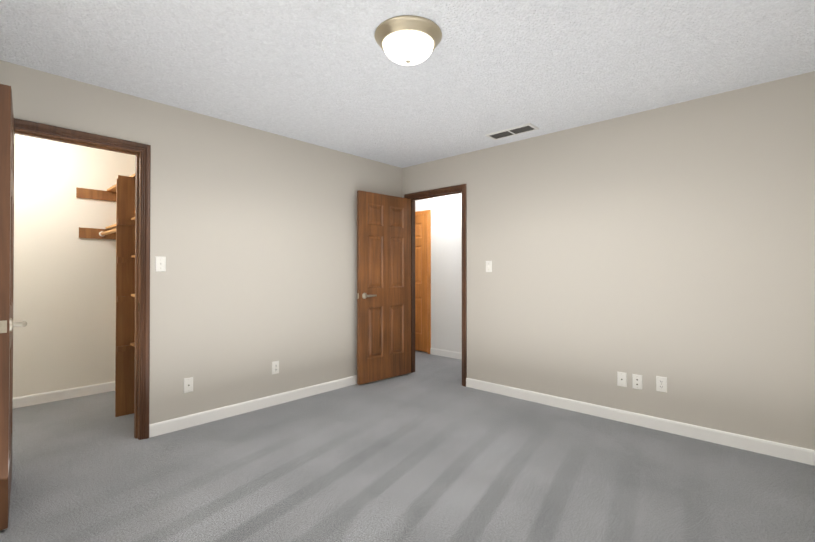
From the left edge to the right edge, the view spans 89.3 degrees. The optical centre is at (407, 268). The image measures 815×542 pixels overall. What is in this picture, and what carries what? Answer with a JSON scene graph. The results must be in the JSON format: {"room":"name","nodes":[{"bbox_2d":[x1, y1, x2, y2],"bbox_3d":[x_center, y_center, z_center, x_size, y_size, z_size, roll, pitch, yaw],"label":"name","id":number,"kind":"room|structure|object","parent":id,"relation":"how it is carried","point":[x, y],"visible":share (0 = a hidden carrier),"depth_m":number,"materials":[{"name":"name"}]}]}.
{"room":"empty bedroom","nodes":[
{"label":"empty bedroom","id":0,"kind":"room"},
{"bbox_2d":[13,134,135,397],"bbox_3d":[-3.451,0.001,3.714,0.110,2.440,2.420,0,-1,43],"label":"wall","id":1,"kind":"structure","parent":0,"point":[64,298],"depth_m":3.87,"materials":[{"name":"white paint"}]},
{"bbox_2d":[13,381,114,407],"bbox_3d":[-3.405,1.175,3.663,0.013,0.092,2.200,0,-1,43],"label":"baseboard","id":2,"kind":"structure","parent":1,"relation":"attached to","point":[35,399],"depth_m":3.85,"materials":[{"name":"white paint"}]},
{"bbox_2d":[0,60,401,423],"bbox_3d":[-1.491,-0.001,3.478,0.110,2.440,4.092,0,-1,43],"label":"wall","id":3,"kind":"structure","parent":0,"point":[253,235],"depth_m":3.44,"materials":[{"name":"grey paint"}]},
{"bbox_2d":[0,84,27,529],"bbox_3d":[-2.102,0.174,2.163,0.164,2.035,0.761,0,-1,-43],"label":"closet door","id":4,"kind":"structure","parent":3,"relation":"in","point":[7,150],"depth_m":1.89,"materials":[{"name":"brown wood"}]},
{"bbox_2d":[14,118,150,439],"bbox_3d":[-2.192,0.178,2.720,0.118,2.070,0.751,0,-1,43],"label":"door frame","id":5,"kind":"structure","parent":3,"relation":"attached to","point":[137,255],"depth_m":2.96,"materials":[{"name":"brown wood"}]},
{"bbox_2d":[155,256,165,271],"bbox_3d":[-1.813,-0.036,3.035,0.018,0.114,0.070,0,-1,43],"label":"light switch","id":6,"kind":"object","parent":3,"relation":"attached to","point":[160,263],"visible":1,"depth_m":3.04,"materials":[{"name":"white plastic"}]},
{"bbox_2d":[183,377,192,393],"bbox_3d":[-1.684,0.895,3.175,0.009,0.114,0.070,0,-1,43],"label":"outlet","id":7,"kind":"object","parent":3,"relation":"attached to","point":[188,385],"visible":1,"depth_m":3.17,"materials":[{"name":"white plastic"}]},
{"bbox_2d":[149,375,356,437],"bbox_3d":[-0.961,1.177,3.953,0.013,0.092,2.660,0,-1,43],"label":"baseboard","id":8,"kind":"structure","parent":3,"relation":"attached to","point":[159,428],"depth_m":3.48,"materials":[{"name":"white paint"}]},
{"bbox_2d":[272,361,278,373],"bbox_3d":[-1.186,0.888,3.714,0.008,0.114,0.070,0,-1,43],"label":"electrical outlet plate","id":9,"kind":"object","parent":3,"relation":"attached to","point":[275,367],"visible":1,"depth_m":3.71,"materials":[{"name":"white plastic"}]},
{"bbox_2d":[0,350,814,541],"bbox_3d":[-0.525,1.267,3.180,6.500,0.100,5.800,0,-1,43],"label":"floor","id":10,"kind":"structure","parent":0,"point":[431,448],"depth_m":2.41,"materials":[{"name":"carpet"}]},
{"bbox_2d":[76,174,134,416],"bbox_3d":[-2.370,0.211,3.707,1.486,2.020,0.739,0,-1,43],"label":"closet shelving","id":11,"kind":"object","parent":10,"relation":"on","point":[121,194],"visible":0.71,"depth_m":3.45,"materials":[{"name":"brown wood"}]},
{"bbox_2d":[0,0,814,167],"bbox_3d":[-0.525,-1.273,3.199,6.500,0.100,5.800,0,-1,43],"label":"ceiling","id":12,"kind":"structure","parent":0,"point":[329,74],"depth_m":2.42,"materials":[{"name":"white paint"}]},
{"bbox_2d":[374,15,441,65],"bbox_3d":[0.004,-1.160,2.179,0.356,0.142,0.356,0,-1,43],"label":"lamp","id":13,"kind":"object","parent":12,"relation":"attached to","point":[407,40],"visible":1,"depth_m":2.08,"materials":[{"name":"white glass"}]},
{"bbox_2d":[485,123,538,139],"bbox_3d":[0.921,-1.214,3.660,0.438,0.011,0.173,0,-1,43],"label":"ceiling vent","id":14,"kind":"object","parent":12,"relation":"in","point":[516,130],"visible":0.98,"depth_m":3.64,"materials":[{"name":"white metal"}]},
{"bbox_2d":[415,193,461,352],"bbox_3d":[0.399,0.018,6.032,3.600,2.440,0.110,0,-1,43],"label":"wall","id":15,"kind":"structure","parent":0,"point":[446,272],"depth_m":5.82,"materials":[{"name":"white paint"}]},
{"bbox_2d":[415,214,427,351],"bbox_3d":[0.029,0.208,6.322,0.766,2.030,0.159,0,-1,43],"label":"hall door","id":16,"kind":"structure","parent":15,"relation":"in","point":[421,282],"depth_m":6.13,"materials":[{"name":"brown wood"}]},
{"bbox_2d":[415,210,430,353],"bbox_3d":[0.010,0.190,6.303,0.884,2.102,0.018,0,-1,43],"label":"door frame","id":17,"kind":"structure","parent":15,"relation":"attached to","point":[428,212],"depth_m":6.01,"materials":[{"name":"brown wood"}]},
{"bbox_2d":[430,348,461,359],"bbox_3d":[1.008,1.188,5.377,1.828,0.092,0.013,0,-1,43],"label":"baseboard","id":18,"kind":"structure","parent":15,"relation":"attached to","point":[447,353],"depth_m":5.78,"materials":[{"name":"white paint"}]},
{"bbox_2d":[402,71,814,449],"bbox_3d":[0.628,0.006,4.380,6.180,2.440,0.110,0,-1,43],"label":"wall","id":19,"kind":"structure","parent":0,"point":[674,244],"depth_m":3.12,"materials":[{"name":"grey paint"}]},
{"bbox_2d":[357,190,410,384],"bbox_3d":[-0.244,0.195,4.579,0.766,2.030,0.159,0,-1,-44],"label":"bedroom door","id":20,"kind":"structure","parent":19,"relation":"in","point":[383,286],"depth_m":4.54,"materials":[{"name":"brown wood"}]},
{"bbox_2d":[404,184,466,386],"bbox_3d":[0.332,0.170,4.655,0.884,2.117,0.149,0,-1,43],"label":"door frame","id":21,"kind":"structure","parent":19,"relation":"attached to","point":[463,187],"depth_m":4.43,"materials":[{"name":"brown wood"}]},
{"bbox_2d":[486,261,491,271],"bbox_3d":[0.808,-0.025,4.127,0.070,0.114,0.018,0,-1,43],"label":"switch plate","id":22,"kind":"object","parent":19,"relation":"attached to","point":[488,266],"visible":1,"depth_m":4.12,"materials":[{"name":"white plastic"}]},
{"bbox_2d":[617,371,626,386],"bbox_3d":[1.711,0.881,3.293,0.070,0.114,0.009,0,-1,43],"label":"outlet","id":23,"kind":"object","parent":19,"relation":"attached to","point":[621,378],"visible":1,"depth_m":3.29,"materials":[{"name":"white plastic"}]},
{"bbox_2d":[632,374,641,389],"bbox_3d":[1.791,0.881,3.218,0.070,0.114,0.009,0,-1,43],"label":"outlet","id":24,"kind":"object","parent":19,"relation":"attached to","point":[636,381],"visible":1,"depth_m":3.22,"materials":[{"name":"white plastic"}]},
{"bbox_2d":[466,378,814,465],"bbox_3d":[1.684,1.172,3.312,2.913,0.092,0.013,0,-1,43],"label":"baseboard","id":25,"kind":"structure","parent":19,"relation":"attached to","point":[780,450],"depth_m":3.09,"materials":[{"name":"white paint"}]},
{"bbox_2d":[656,376,666,392],"bbox_3d":[1.912,0.868,3.107,0.070,0.114,0.008,0,-1,43],"label":"electrical outlet plate","id":26,"kind":"object","parent":19,"relation":"attached to","point":[661,384],"visible":1,"depth_m":3.10,"materials":[{"name":"white plastic"}]}
]}

